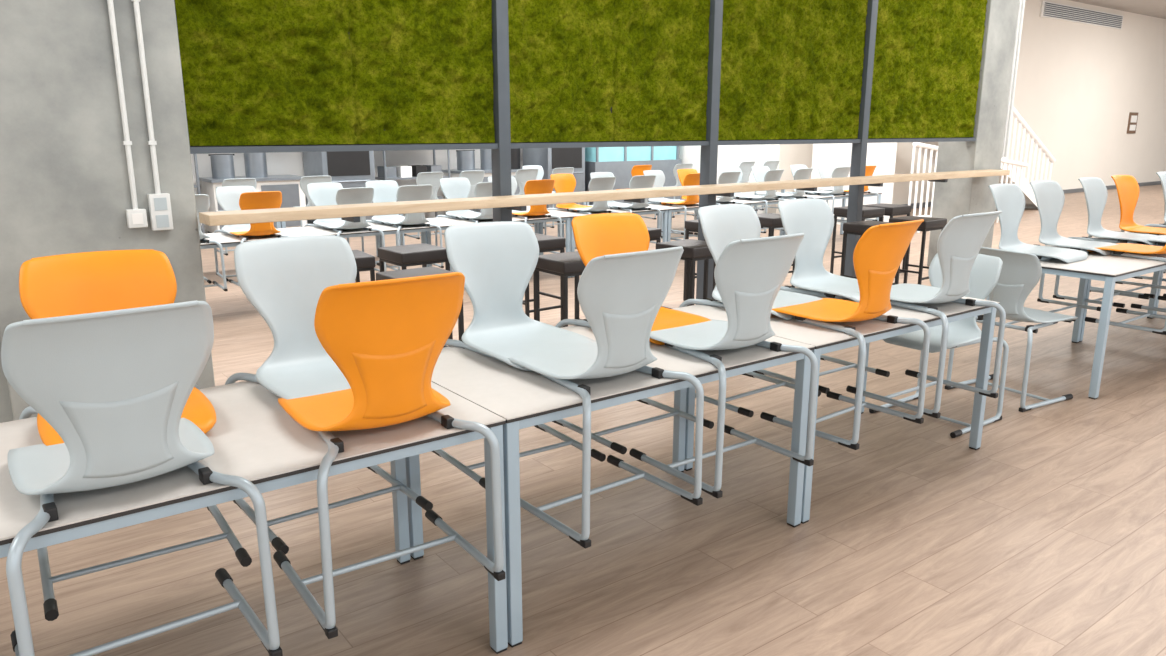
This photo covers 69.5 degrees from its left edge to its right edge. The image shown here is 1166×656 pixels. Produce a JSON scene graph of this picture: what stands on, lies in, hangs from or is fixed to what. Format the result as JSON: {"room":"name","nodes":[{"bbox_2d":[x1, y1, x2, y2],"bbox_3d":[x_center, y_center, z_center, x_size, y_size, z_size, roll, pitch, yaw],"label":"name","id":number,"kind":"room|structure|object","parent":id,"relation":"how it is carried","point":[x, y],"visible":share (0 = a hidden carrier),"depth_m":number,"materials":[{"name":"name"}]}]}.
{"room":"school cafeteria","nodes":[
{"label":"school cafeteria","id":0,"kind":"room"},
{"bbox_2d":[0,341,13,422],"bbox_3d":[-5.415,-1.170,2.095,6.120,4.450,0.200,-10,17,-36],"label":"wall partition","id":1,"kind":"structure","parent":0,"point":[6,415],"depth_m":4.25,"materials":[{"name":"concrete"}]},
{"bbox_2d":[0,0,214,419],"bbox_3d":[-2.628,-1.673,4.220,0.960,4.450,0.500,-10,17,-36],"label":"concrete column","id":2,"kind":"structure","parent":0,"point":[65,185],"depth_m":4.18,"materials":[{"name":"grey concrete"}]},
{"bbox_2d":[107,0,137,208],"bbox_3d":[-2.326,-2.209,3.988,0.036,3.300,0.036,-10,17,-36],"label":"conduit","id":3,"kind":"object","parent":2,"relation":"attached to","point":[126,142],"visible":1,"depth_m":4.23,"materials":[{"name":"white plastic"}]},
{"bbox_2d":[126,209,147,227],"bbox_3d":[-2.320,-0.570,4.368,0.090,0.095,0.048,-10,17,-36],"label":"wall socket","id":4,"kind":"object","parent":2,"relation":"attached to","point":[136,218],"visible":1,"depth_m":4.35,"materials":[{"name":"white plastic"}]},
{"bbox_2d":[131,0,160,193],"bbox_3d":[-2.234,-2.259,4.047,0.036,3.230,0.036,-10,17,-36],"label":"conduit","id":5,"kind":"object","parent":2,"relation":"attached to","point":[151,142],"visible":1,"depth_m":4.29,"materials":[{"name":"white plastic"}]},
{"bbox_2d":[147,193,173,230],"bbox_3d":[-2.226,-0.612,4.427,0.100,0.190,0.053,-10,17,-36],"label":"wall socket","id":6,"kind":"object","parent":2,"relation":"attached to","point":[160,211],"visible":1,"depth_m":4.41,"materials":[{"name":"white plastic"}]},
{"bbox_2d":[191,148,522,232],"bbox_3d":[-5.677,-3.432,11.645,17.500,4.450,0.200,-10,17,-36],"label":"wall","id":7,"kind":"structure","parent":0,"point":[278,163],"depth_m":13.52,"materials":[{"name":"white paint"}]},
{"bbox_2d":[0,184,1165,655],"bbox_3d":[10.124,-1.074,11.558,42.000,0.100,20.200,-10,17,-36],"label":"floor","id":8,"kind":"structure","parent":0,"point":[1047,537],"depth_m":3.33,"materials":[{"name":"brown wood"}]},
{"bbox_2d":[199,153,306,232],"bbox_3d":[-4.722,-1.958,12.057,1.300,1.392,0.750,-10,17,-36],"label":"countertop","id":9,"kind":"structure","parent":8,"relation":"on","point":[222,165],"depth_m":11.85,"materials":[{"name":"silver metal"}]},
{"bbox_2d":[0,381,507,653],"bbox_3d":[-1.033,0.650,2.429,1.395,0.755,0.840,-10,17,-36],"label":"dining table","id":10,"kind":"object","parent":8,"relation":"on","point":[253,438],"visible":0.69,"depth_m":2.21,"materials":[{"name":"laminate"}]},
{"bbox_2d":[19,249,251,620],"bbox_3d":[-1.310,0.263,2.404,0.521,0.906,0.571,-9,16,-34],"label":"dining chair","id":11,"kind":"object","parent":10,"relation":"on","point":[95,281],"visible":0.36,"depth_m":2.48,"materials":[{"name":"orange plastic"}]},
{"bbox_2d":[1,300,282,655],"bbox_3d":[-1.112,0.355,2.017,0.521,0.906,0.571,-10,17,-37],"label":"dining chair","id":12,"kind":"object","parent":10,"relation":"on","point":[116,386],"visible":1,"depth_m":1.81,"materials":[{"name":"grey plastic"}]},
{"bbox_2d":[225,235,432,553],"bbox_3d":[-0.838,0.181,2.749,0.521,0.906,0.571,-10,17,-37],"label":"dining chair","id":13,"kind":"object","parent":10,"relation":"on","point":[284,279],"visible":0.56,"depth_m":2.81,"materials":[{"name":"grey plastic"}]},
{"bbox_2d":[273,272,505,638],"bbox_3d":[-0.597,0.265,2.394,0.521,0.906,0.571,-9,16,-34],"label":"dining chair","id":14,"kind":"object","parent":10,"relation":"on","point":[387,338],"visible":1,"depth_m":2.19,"materials":[{"name":"orange plastic"}]},
{"bbox_2d":[200,228,309,248],"bbox_3d":[-3.142,-0.449,7.263,1.395,0.664,0.739,-10,17,-36],"label":"dining table","id":15,"kind":"object","parent":8,"relation":"on","point":[226,240],"visible":0.14,"depth_m":7.14,"materials":[{"name":"laminate"}]},
{"bbox_2d":[195,194,227,290],"bbox_3d":[-3.247,-0.703,6.875,0.458,0.797,0.503,-9,16,-34],"label":"dining chair","id":16,"kind":"object","parent":15,"relation":"on","point":[202,200],"visible":0.24,"depth_m":6.79,"materials":[{"name":"grey plastic"}]},
{"bbox_2d":[214,186,255,280],"bbox_3d":[-3.026,-0.852,7.505,0.458,0.797,0.503,-9,16,-33],"label":"dining chair","id":17,"kind":"object","parent":15,"relation":"on","point":[228,197],"visible":0.49,"depth_m":7.56,"materials":[{"name":"grey plastic"}]},
{"bbox_2d":[228,191,289,286],"bbox_3d":[-2.789,-0.782,7.210,0.458,0.797,0.503,-10,17,-37],"label":"dining chair","id":18,"kind":"object","parent":15,"relation":"on","point":[266,199],"visible":0.75,"depth_m":7.03,"materials":[{"name":"orange plastic"}]},
{"bbox_2d":[276,222,280,228],"bbox_3d":[-4.085,-0.891,9.130,1.395,0.664,0.739,-10,17,-36],"label":"dining table","id":19,"kind":"object","parent":8,"relation":"on","point":[278,224],"visible":0.02,"depth_m":9.19,"materials":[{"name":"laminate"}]},
{"bbox_2d":[215,178,256,255],"bbox_3d":[-3.732,-1.224,9.077,0.458,0.797,0.503,-10,17,-37],"label":"dining chair","id":20,"kind":"object","parent":19,"relation":"on","point":[237,181],"visible":0.23,"depth_m":8.84,"materials":[{"name":"grey plastic"}]},
{"bbox_2d":[302,151,374,223],"bbox_3d":[-3.659,-2.189,12.686,0.800,1.550,0.864,-10,17,-36],"label":"oven","id":21,"kind":"object","parent":8,"relation":"on","point":[352,169],"visible":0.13,"depth_m":12.36,"materials":[{"name":"silver metal"}]},
{"bbox_2d":[281,214,399,256],"bbox_3d":[-2.966,-1.085,9.949,1.395,0.664,0.739,-10,17,-36],"label":"dining table","id":22,"kind":"object","parent":8,"relation":"on","point":[283,223],"visible":0.08,"depth_m":10.54,"materials":[{"name":"metal"}]},
{"bbox_2d":[298,176,331,226],"bbox_3d":[-3.065,-1.340,9.565,0.458,0.797,0.503,-9,16,-32],"label":"dining chair","id":23,"kind":"object","parent":22,"relation":"on","point":[305,180],"visible":0.22,"depth_m":9.31,"materials":[{"name":"grey plastic"}]},
{"bbox_2d":[352,250,374,282],"bbox_3d":[-1.638,-0.126,5.713,0.380,0.750,0.380,-8,16,-31],"label":"bar stool","id":24,"kind":"object","parent":8,"relation":"on","point":[364,261],"visible":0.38,"depth_m":5.56,"materials":[{"name":"black wood"}]},
{"bbox_2d":[285,220,453,271],"bbox_3d":[-2.023,-0.643,8.082,1.395,0.664,0.739,-10,17,-36],"label":"dining table","id":25,"kind":"object","parent":8,"relation":"on","point":[387,229],"visible":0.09,"depth_m":7.83,"materials":[{"name":"laminate"}]},
{"bbox_2d":[304,182,349,244],"bbox_3d":[-2.365,-0.967,7.989,0.458,0.797,0.503,-9,16,-35],"label":"dining chair","id":26,"kind":"object","parent":25,"relation":"on","point":[320,194],"visible":0.49,"depth_m":8.05,"materials":[{"name":"grey plastic"}]},
{"bbox_2d":[324,187,386,271],"bbox_3d":[-2.132,-0.896,7.691,0.458,0.797,0.503,-10,17,-36],"label":"dining chair","id":27,"kind":"object","parent":25,"relation":"on","point":[360,195],"visible":0.73,"depth_m":7.51,"materials":[{"name":"grey plastic"}]},
{"bbox_2d":[361,180,404,265],"bbox_3d":[-1.899,-1.048,8.330,0.458,0.797,0.503,-10,17,-36],"label":"dining chair","id":28,"kind":"object","parent":25,"relation":"on","point":[384,190],"visible":0.56,"depth_m":8.42,"materials":[{"name":"grey plastic"}]},
{"bbox_2d":[385,185,443,269],"bbox_3d":[-1.659,-0.978,8.037,0.458,0.797,0.503,-9,16,-32],"label":"dining chair","id":29,"kind":"object","parent":25,"relation":"on","point":[408,192],"visible":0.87,"depth_m":7.85,"materials":[{"name":"grey plastic"}]},
{"bbox_2d":[375,150,450,216],"bbox_3d":[-2.749,-2.541,13.412,1.140,1.900,0.540,-10,17,-36],"label":"rack","id":30,"kind":"object","parent":8,"relation":"on","point":[385,172],"visible":0.18,"depth_m":13.23,"materials":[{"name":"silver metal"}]},
{"bbox_2d":[377,243,452,346],"bbox_3d":[-1.198,-0.202,6.034,0.380,0.750,0.380,-11,17,-38],"label":"bar stool","id":31,"kind":"object","parent":8,"relation":"on","point":[423,254],"visible":0.59,"depth_m":5.86,"materials":[{"name":"black leather"}]},
{"bbox_2d":[376,266,463,347],"bbox_3d":[-0.957,0.045,4.994,0.380,0.750,0.380,-10,17,-37],"label":"bar stool","id":32,"kind":"object","parent":8,"relation":"on","point":[423,271],"visible":0.15,"depth_m":4.93,"materials":[{"name":"black wood"}]},
{"bbox_2d":[380,209,475,246],"bbox_3d":[-1.847,-1.279,10.768,1.395,0.664,0.739,-10,17,-36],"label":"dining table","id":33,"kind":"object","parent":8,"relation":"on","point":[474,210],"visible":0.02,"depth_m":10.13,"materials":[{"name":"metal"}]},
{"bbox_2d":[404,172,443,238],"bbox_3d":[-1.954,-1.533,10.379,0.458,0.797,0.503,-10,16,-35],"label":"dining chair","id":34,"kind":"object","parent":33,"relation":"on","point":[423,178],"visible":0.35,"depth_m":10.16,"materials":[{"name":"grey plastic"}]},
{"bbox_2d":[446,170,484,198],"bbox_3d":[-1.491,-1.613,10.717,0.458,0.797,0.503,-10,16,-35],"label":"dining chair","id":35,"kind":"object","parent":33,"relation":"on","point":[474,177],"visible":0.25,"depth_m":10.51,"materials":[{"name":"grey plastic"}]},
{"bbox_2d":[442,149,529,215],"bbox_3d":[-1.585,-2.502,14.352,1.450,1.392,0.750,-10,17,-36],"label":"countertop","id":36,"kind":"structure","parent":8,"relation":"on","point":[465,158],"depth_m":14.03,"materials":[{"name":"silver metal"}]},
{"bbox_2d":[426,213,570,277],"bbox_3d":[-0.904,-0.837,8.901,1.395,0.664,0.739,-10,17,-36],"label":"dining table","id":37,"kind":"object","parent":8,"relation":"on","point":[536,220],"visible":0.23,"depth_m":8.73,"materials":[{"name":"laminate"}]},
{"bbox_2d":[435,178,480,245],"bbox_3d":[-1.245,-1.161,8.808,0.458,0.797,0.503,-10,16,-35],"label":"dining chair","id":38,"kind":"object","parent":37,"relation":"on","point":[452,188],"visible":0.56,"depth_m":8.89,"materials":[{"name":"grey plastic"}]},
{"bbox_2d":[461,182,492,222],"bbox_3d":[-1.003,-1.092,8.517,0.458,0.797,0.503,-9,16,-32],"label":"dining chair","id":39,"kind":"object","parent":37,"relation":"on","point":[482,189],"visible":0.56,"depth_m":8.28,"materials":[{"name":"grey plastic"}]},
{"bbox_2d":[512,179,561,252],"bbox_3d":[-0.540,-1.172,8.856,0.458,0.797,0.503,-9,16,-32],"label":"dining chair","id":40,"kind":"object","parent":37,"relation":"on","point":[531,186],"visible":0.67,"depth_m":8.67,"materials":[{"name":"orange plastic"}]},
{"bbox_2d":[476,202,585,236],"bbox_3d":[-0.728,-1.473,11.587,1.395,0.664,0.739,-10,17,-36],"label":"dining table","id":41,"kind":"object","parent":8,"relation":"on","point":[583,203],"visible":0.02,"depth_m":12.19,"materials":[{"name":"metal"}]},
{"bbox_2d":[515,169,543,228],"bbox_3d":[-0.840,-1.726,11.193,0.458,0.797,0.503,-10,17,-37],"label":"dining chair","id":42,"kind":"object","parent":41,"relation":"on","point":[522,176],"visible":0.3,"depth_m":10.97,"materials":[{"name":"grey plastic"}]},
{"bbox_2d":[522,233,564,321],"bbox_3d":[-0.399,-0.340,6.619,0.380,0.750,0.380,-10,17,-37],"label":"bar stool","id":43,"kind":"object","parent":8,"relation":"on","point":[547,243],"visible":0.34,"depth_m":6.48,"materials":[{"name":"black wood"}]},
{"bbox_2d":[523,147,584,208],"bbox_3d":[-0.502,-2.761,14.991,0.800,1.600,0.864,-10,17,-36],"label":"oven","id":44,"kind":"object","parent":8,"relation":"on","point":[550,159],"visible":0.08,"depth_m":14.67,"materials":[{"name":"silver metal"}]},
{"bbox_2d":[533,251,584,326],"bbox_3d":[-0.078,-0.108,5.637,0.380,0.750,0.380,-10,16,-35],"label":"bar stool","id":45,"kind":"object","parent":8,"relation":"on","point":[566,264],"visible":0.44,"depth_m":5.44,"materials":[{"name":"black wood"}]},
{"bbox_2d":[539,207,668,277],"bbox_3d":[0.215,-1.031,9.720,1.395,0.664,0.739,-10,17,-36],"label":"dining table","id":46,"kind":"object","parent":8,"relation":"on","point":[572,214],"visible":0.29,"depth_m":9.49,"materials":[{"name":"laminate"}]},
{"bbox_2d":[544,173,591,246],"bbox_3d":[-0.118,-1.356,9.633,0.458,0.797,0.503,-11,17,-38],"label":"dining chair","id":47,"kind":"object","parent":46,"relation":"on","point":[565,182],"visible":0.55,"depth_m":9.71,"materials":[{"name":"orange plastic"}]},
{"bbox_2d":[569,177,619,248],"bbox_3d":[0.108,-1.285,9.331,0.458,0.797,0.503,-10,16,-35],"label":"dining chair","id":48,"kind":"object","parent":46,"relation":"on","point":[597,183],"visible":0.72,"depth_m":9.15,"materials":[{"name":"grey plastic"}]},
{"bbox_2d":[610,175,661,243],"bbox_3d":[0.578,-1.366,9.674,0.458,0.797,0.503,-9,16,-33],"label":"dining chair","id":49,"kind":"object","parent":46,"relation":"on","point":[642,181],"visible":0.66,"depth_m":9.49,"materials":[{"name":"grey plastic"}]},
{"bbox_2d":[405,325,814,647],"bbox_3d":[0.086,0.456,3.248,1.395,0.755,0.840,-10,17,-36],"label":"dining table","id":50,"kind":"object","parent":8,"relation":"on","point":[524,398],"visible":0.56,"depth_m":2.82,"materials":[{"name":"laminate"}]},
{"bbox_2d":[432,221,605,487],"bbox_3d":[-0.239,0.077,3.188,0.521,0.906,0.571,-9,16,-34],"label":"dining chair","id":51,"kind":"object","parent":50,"relation":"on","point":[497,261],"visible":0.8,"depth_m":3.27,"materials":[{"name":"grey plastic"}]},
{"bbox_2d":[508,246,703,548],"bbox_3d":[0.034,0.156,2.856,0.521,0.906,0.571,-10,17,-37],"label":"dining chair","id":52,"kind":"object","parent":50,"relation":"on","point":[621,296],"visible":0.97,"depth_m":2.66,"materials":[{"name":"grey plastic"}]},
{"bbox_2d":[552,213,713,453],"bbox_3d":[0.238,-0.006,3.537,0.521,0.906,0.571,-10,17,-36],"label":"dining chair","id":53,"kind":"object","parent":50,"relation":"on","point":[595,235],"visible":0.33,"depth_m":3.61,"materials":[{"name":"orange plastic"}]},
{"bbox_2d":[629,233,817,498],"bbox_3d":[0.511,0.073,3.205,0.521,0.906,0.571,-9,16,-35],"label":"dining chair","id":54,"kind":"object","parent":50,"relation":"on","point":[749,274],"visible":0.94,"depth_m":3.00,"materials":[{"name":"grey plastic"}]},
{"bbox_2d":[585,146,681,214],"bbox_3d":[0.817,-3.092,15.845,2.100,1.850,0.800,-10,17,-36],"label":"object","id":55,"kind":"structure","parent":8,"relation":"on","point":[620,161],"depth_m":15.39,"materials":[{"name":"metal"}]},
{"bbox_2d":[656,239,712,308],"bbox_3d":[0.801,-0.260,6.280,0.380,0.750,0.380,-11,17,-40],"label":"bar stool","id":56,"kind":"object","parent":8,"relation":"on","point":[694,250],"visible":0.45,"depth_m":6.04,"materials":[{"name":"black wood"}]},
{"bbox_2d":[648,201,750,241],"bbox_3d":[1.333,-1.225,10.539,1.395,0.664,0.739,-10,17,-36],"label":"dining table","id":57,"kind":"object","parent":8,"relation":"on","point":[688,207],"visible":0.23,"depth_m":9.96,"materials":[{"name":"laminate"}]},
{"bbox_2d":[643,170,683,234],"bbox_3d":[1.003,-1.551,10.454,0.458,0.797,0.503,-11,17,-39],"label":"dining chair","id":58,"kind":"object","parent":57,"relation":"on","point":[660,177],"visible":0.54,"depth_m":10.56,"materials":[{"name":"grey plastic"}]},
{"bbox_2d":[661,173,699,239],"bbox_3d":[1.223,-1.478,10.146,0.458,0.797,0.503,-10,17,-37],"label":"dining chair","id":59,"kind":"object","parent":57,"relation":"on","point":[691,179],"visible":0.65,"depth_m":9.96,"materials":[{"name":"orange plastic"}]},
{"bbox_2d":[694,171,742,234],"bbox_3d":[1.687,-1.558,10.486,0.458,0.797,0.503,-10,17,-36],"label":"dining chair","id":60,"kind":"object","parent":57,"relation":"on","point":[725,177],"visible":0.45,"depth_m":10.28,"materials":[{"name":"grey plastic"}]},
{"bbox_2d":[683,219,715,300],"bbox_3d":[1.199,-0.618,7.789,0.380,0.750,0.380,-11,17,-39],"label":"bar stool","id":61,"kind":"object","parent":8,"relation":"on","point":[690,225],"visible":0.2,"depth_m":7.72,"materials":[{"name":"black wood"}]},
{"bbox_2d":[717,196,820,235],"bbox_3d":[2.452,-1.419,11.358,1.395,0.664,0.739,-10,17,-36],"label":"dining table","id":62,"kind":"object","parent":8,"relation":"on","point":[753,203],"visible":0.22,"depth_m":10.88,"materials":[{"name":"laminate"}]},
{"bbox_2d":[740,169,784,232],"bbox_3d":[2.335,-1.671,10.960,0.458,0.797,0.503,-11,17,-39],"label":"dining chair","id":63,"kind":"object","parent":62,"relation":"on","point":[771,175],"visible":0.76,"depth_m":10.78,"materials":[{"name":"grey plastic"}]},
{"bbox_2d":[749,166,787,209],"bbox_3d":[2.572,-1.823,11.602,0.458,0.797,0.503,-9,16,-34],"label":"dining chair","id":64,"kind":"object","parent":62,"relation":"on","point":[759,172],"visible":0.35,"depth_m":11.68,"materials":[{"name":"grey plastic"}]},
{"bbox_2d":[777,168,813,228],"bbox_3d":[2.801,-1.752,11.301,0.458,0.797,0.503,-11,17,-39],"label":"dining chair","id":65,"kind":"object","parent":62,"relation":"on","point":[800,174],"visible":0.66,"depth_m":11.12,"materials":[{"name":"grey plastic"}]},
{"bbox_2d":[757,213,794,287],"bbox_3d":[1.839,-0.728,8.257,0.380,0.750,0.380,-9,16,-33],"label":"bar stool","id":66,"kind":"object","parent":8,"relation":"on","point":[771,221],"visible":0.34,"depth_m":8.00,"materials":[{"name":"black wood"}]},
{"bbox_2d":[783,193,881,234],"bbox_3d":[3.571,-1.613,12.177,1.395,0.664,0.739,-10,17,-36],"label":"dining table","id":67,"kind":"object","parent":8,"relation":"on","point":[842,197],"visible":0.24,"depth_m":12.01,"materials":[{"name":"laminate"}]},
{"bbox_2d":[810,167,850,222],"bbox_3d":[3.470,-1.868,11.791,0.458,0.797,0.503,-9,16,-33],"label":"dining chair","id":68,"kind":"object","parent":67,"relation":"on","point":[838,172],"visible":0.73,"depth_m":11.60,"materials":[{"name":"grey plastic"}]},
{"bbox_2d":[816,164,848,217],"bbox_3d":[3.702,-2.019,12.429,0.458,0.797,0.503,-11,17,-38],"label":"dining chair","id":69,"kind":"object","parent":67,"relation":"on","point":[825,170],"visible":0.44,"depth_m":12.53,"materials":[{"name":"grey plastic"}]},
{"bbox_2d":[673,287,999,523],"bbox_3d":[1.205,0.262,4.067,1.395,0.755,0.840,-10,17,-36],"label":"dining table","id":70,"kind":"object","parent":8,"relation":"on","point":[825,340],"visible":0.43,"depth_m":3.77,"materials":[{"name":"laminate"}]},
{"bbox_2d":[679,204,821,416],"bbox_3d":[0.824,-0.107,3.966,0.521,0.906,0.571,-10,17,-37],"label":"dining chair","id":71,"kind":"object","parent":70,"relation":"on","point":[724,224],"visible":0.42,"depth_m":4.02,"materials":[{"name":"grey plastic"}]},
{"bbox_2d":[753,198,895,393],"bbox_3d":[1.274,-0.185,4.295,0.521,0.906,0.571,-9,16,-35],"label":"dining chair","id":72,"kind":"object","parent":70,"relation":"on","point":[813,217],"visible":0.66,"depth_m":4.40,"materials":[{"name":"grey plastic"}]},
{"bbox_2d":[760,219,929,449],"bbox_3d":[1.119,-0.032,3.650,0.521,0.906,0.571,-11,17,-38],"label":"dining chair","id":73,"kind":"object","parent":70,"relation":"on","point":[878,255],"visible":0.97,"depth_m":3.45,"materials":[{"name":"orange plastic"}]},
{"bbox_2d":[846,211,1005,417],"bbox_3d":[1.622,-0.120,4.018,0.521,0.906,0.571,-9,16,-35],"label":"dining chair","id":74,"kind":"object","parent":70,"relation":"on","point":[959,243],"visible":0.88,"depth_m":3.81,"materials":[{"name":"grey plastic"}]},
{"bbox_2d":[830,206,884,273],"bbox_3d":[2.957,-0.922,9.076,0.380,0.750,0.380,-9,16,-35],"label":"bar stool","id":75,"kind":"object","parent":8,"relation":"on","point":[867,212],"visible":0.53,"depth_m":8.97,"materials":[{"name":"black leather"}]},
{"bbox_2d":[840,220,899,284],"bbox_3d":[2.599,-0.572,7.596,0.380,0.750,0.380,-10,16,-36],"label":"bar stool","id":76,"kind":"object","parent":8,"relation":"on","point":[859,227],"visible":0.41,"depth_m":7.55,"materials":[{"name":"black wood"}]},
{"bbox_2d":[863,203,911,269],"bbox_3d":[3.357,-0.992,9.368,0.380,0.750,0.380,-11,17,-38],"label":"bar stool","id":77,"kind":"object","parent":8,"relation":"on","point":[891,210],"visible":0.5,"depth_m":9.17,"materials":[{"name":"black leather"}]},
{"bbox_2d":[889,216,946,284],"bbox_3d":[3.159,-0.669,8.006,0.380,0.750,0.380,-11,17,-38],"label":"bar stool","id":78,"kind":"object","parent":8,"relation":"on","point":[929,224],"visible":0.6,"depth_m":7.82,"materials":[{"name":"black wood"}]},
{"bbox_2d":[811,107,1055,224],"bbox_3d":[6.668,-3.995,15.351,5.723,3.836,1.470,-10,17,-36],"label":"staircase","id":79,"kind":"structure","parent":8,"relation":"on","point":[882,156],"depth_m":14.26,"materials":[{"name":"white paint"}]},
{"bbox_2d":[869,253,1008,437],"bbox_3d":[1.942,0.064,4.590,0.571,0.906,0.521,-10,17,-36],"label":"dining chair","id":80,"kind":"object","parent":8,"relation":"on","point":[986,269],"visible":0.56,"depth_m":4.57,"materials":[{"name":"grey plastic"}]},
{"bbox_2d":[908,142,1027,232],"bbox_3d":[6.356,-2.354,13.743,3.520,1.385,0.070,-10,17,-36],"label":"balustrade","id":81,"kind":"object","parent":8,"relation":"on","point":[915,144],"visible":0.34,"depth_m":12.95,"materials":[{"name":"white metal"}]},
{"bbox_2d":[945,247,1077,411],"bbox_3d":[2.618,-0.040,5.030,0.571,0.906,0.521,-8,15,-29],"label":"dining chair","id":82,"kind":"object","parent":8,"relation":"on","point":[1021,272],"visible":0.75,"depth_m":4.84,"materials":[{"name":"grey plastic"}]},
{"bbox_2d":[986,245,1165,398],"bbox_3d":[3.358,-0.112,5.643,1.395,0.755,0.840,-10,17,-36],"label":"dining table","id":83,"kind":"object","parent":8,"relation":"on","point":[1110,269],"visible":0.46,"depth_m":5.06,"materials":[{"name":"laminate"}]},
{"bbox_2d":[976,184,1087,332],"bbox_3d":[2.942,-0.474,5.516,0.521,0.906,0.571,-10,17,-37],"label":"dining chair","id":84,"kind":"object","parent":83,"relation":"on","point":[1009,199],"visible":0.76,"depth_m":5.60,"materials":[{"name":"grey plastic"}]},
{"bbox_2d":[1029,181,1117,321],"bbox_3d":[3.384,-0.551,5.840,0.521,0.906,0.571,-9,16,-35],"label":"dining chair","id":85,"kind":"object","parent":83,"relation":"on","point":[1049,195],"visible":0.83,"depth_m":5.96,"materials":[{"name":"grey plastic"}]},
{"bbox_2d":[1085,243,1165,334],"bbox_3d":[3.697,-0.479,5.537,0.521,0.906,0.571,-10,17,-36],"label":"dining chair","id":86,"kind":"object","parent":83,"relation":"on","point":[1120,249],"visible":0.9,"depth_m":5.53,"materials":[{"name":"orange plastic"}]},
{"bbox_2d":[1079,231,1160,341],"bbox_3d":[4.477,-0.306,6.462,1.395,0.755,0.840,-10,17,-36],"label":"dining table","id":87,"kind":"object","parent":8,"relation":"on","point":[1156,275],"visible":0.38,"depth_m":7.05,"materials":[{"name":"metal"}]},
{"bbox_2d":[1053,177,1158,307],"bbox_3d":[3.976,-0.654,6.273,0.521,0.906,0.571,-11,17,-38],"label":"dining chair","id":88,"kind":"object","parent":87,"relation":"on","point":[1095,190],"visible":0.85,"depth_m":6.37,"materials":[{"name":"grey plastic"}]},
{"bbox_2d":[1090,175,1165,298],"bbox_3d":[4.434,-0.733,6.608,0.521,0.906,0.571,-10,17,-36],"label":"dining chair","id":89,"kind":"object","parent":87,"relation":"on","point":[1128,190],"visible":0.82,"depth_m":6.73,"materials":[{"name":"orange plastic"}]},
{"bbox_2d":[1131,235,1165,311],"bbox_3d":[4.289,-0.582,5.970,0.521,0.906,0.571,-10,17,-36],"label":"dining chair","id":90,"kind":"object","parent":87,"relation":"on","point":[1161,240],"visible":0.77,"depth_m":6.01,"materials":[{"name":"grey plastic"}]},
{"bbox_2d":[1153,227,1163,317],"bbox_3d":[5.596,-0.500,7.281,1.395,0.755,0.840,-10,17,-36],"label":"dining table","id":91,"kind":"object","parent":8,"relation":"on","point":[1162,271],"visible":0.07,"depth_m":7.12,"materials":[{"name":"metal"}]},
{"bbox_2d":[1132,171,1165,281],"bbox_3d":[5.145,-0.857,7.128,0.521,0.906,0.571,-10,17,-36],"label":"dining chair","id":92,"kind":"object","parent":91,"relation":"on","point":[1162,175],"visible":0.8,"depth_m":7.17,"materials":[{"name":"grey plastic"}]},
{"bbox_2d":[679,144,770,213],"bbox_3d":[2.327,-4.373,15.616,0.200,4.450,3.300,-10,17,-36],"label":"wall","id":93,"kind":"structure","parent":0,"point":[728,155],"depth_m":15.21,"materials":[{"name":"white paint"}]},
{"bbox_2d":[767,0,1165,213],"bbox_3d":[13.089,-5.735,21.362,24.500,4.450,0.200,-10,17,-36],"label":"wall","id":94,"kind":"structure","parent":0,"point":[1078,85],"depth_m":20.70,"materials":[{"name":"beige paint"}]},
{"bbox_2d":[901,181,1160,208],"bbox_3d":[13.235,-3.612,21.836,24.300,0.100,0.020,-10,17,-36],"label":"baseboard","id":95,"kind":"structure","parent":94,"relation":"attached to","point":[1066,191],"depth_m":21.38,"materials":[{"name":"silver metal"}]},
{"bbox_2d":[1040,1,1122,29],"bbox_3d":[11.849,-7.370,19.848,4.200,0.330,0.060,-10,17,-36],"label":"air vent","id":96,"kind":"object","parent":94,"relation":"in","point":[1051,10],"visible":1,"depth_m":19.69,"materials":[{"name":"white metal"}]},
{"bbox_2d":[927,0,1018,265],"bbox_3d":[4.421,-2.897,9.386,0.590,4.450,0.450,-10,17,-36],"label":"concrete column","id":97,"kind":"structure","parent":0,"point":[955,197],"depth_m":9.36,"materials":[{"name":"grey concrete"}]},
{"bbox_2d":[1070,0,1165,18],"bbox_3d":[10.124,-5.501,10.509,42.000,0.100,20.200,-10,17,-36],"label":"ceiling","id":98,"kind":"structure","parent":0,"point":[1154,8],"depth_m":20.13,"materials":[{"name":"grey paint"}]},
{"bbox_2d":[1002,0,1021,156],"bbox_3d":[4.842,-3.528,9.337,0.036,3.200,0.039,-10,17,-36],"label":"conduit","id":99,"kind":"object","parent":98,"relation":"attached to","point":[1020,1],"visible":0.59,"depth_m":9.48,"materials":[{"name":"white plastic"}]},
{"bbox_2d":[1004,0,1024,156],"bbox_3d":[4.906,-3.539,9.384,0.036,3.200,0.039,-10,17,-36],"label":"conduit","id":100,"kind":"object","parent":98,"relation":"attached to","point":[1023,1],"visible":1,"depth_m":9.54,"materials":[{"name":"white plastic"}]},
{"bbox_3d":[1.021,-3.916,6.400,8.035,1.090,0.230,-10,17,-36],"label":"wall","id":101,"kind":"structure","parent":0,"visible":0},
{"bbox_2d":[174,0,975,304],"bbox_3d":[1.063,-2.269,6.733,8.035,4.450,0.150,-10,17,-36],"label":"frame","id":102,"kind":"structure","parent":101,"relation":"in","point":[501,149],"depth_m":6.62,"materials":[{"name":"grey metal"}]},
{"bbox_2d":[175,0,986,145],"bbox_3d":[1.075,-2.423,6.680,8.019,1.813,0.102,-10,17,-36],"label":"wall","id":103,"kind":"structure","parent":102,"relation":"attached to","point":[255,72],"depth_m":5.92,"materials":[{"name":"green plant"}]},
{"bbox_2d":[199,169,1009,225],"bbox_3d":[1.312,-1.140,6.917,8.335,0.090,0.220,-10,17,-36],"label":"countertop","id":104,"kind":"structure","parent":102,"relation":"attached to","point":[347,212],"depth_m":5.65,"materials":[{"name":"brown wood"}]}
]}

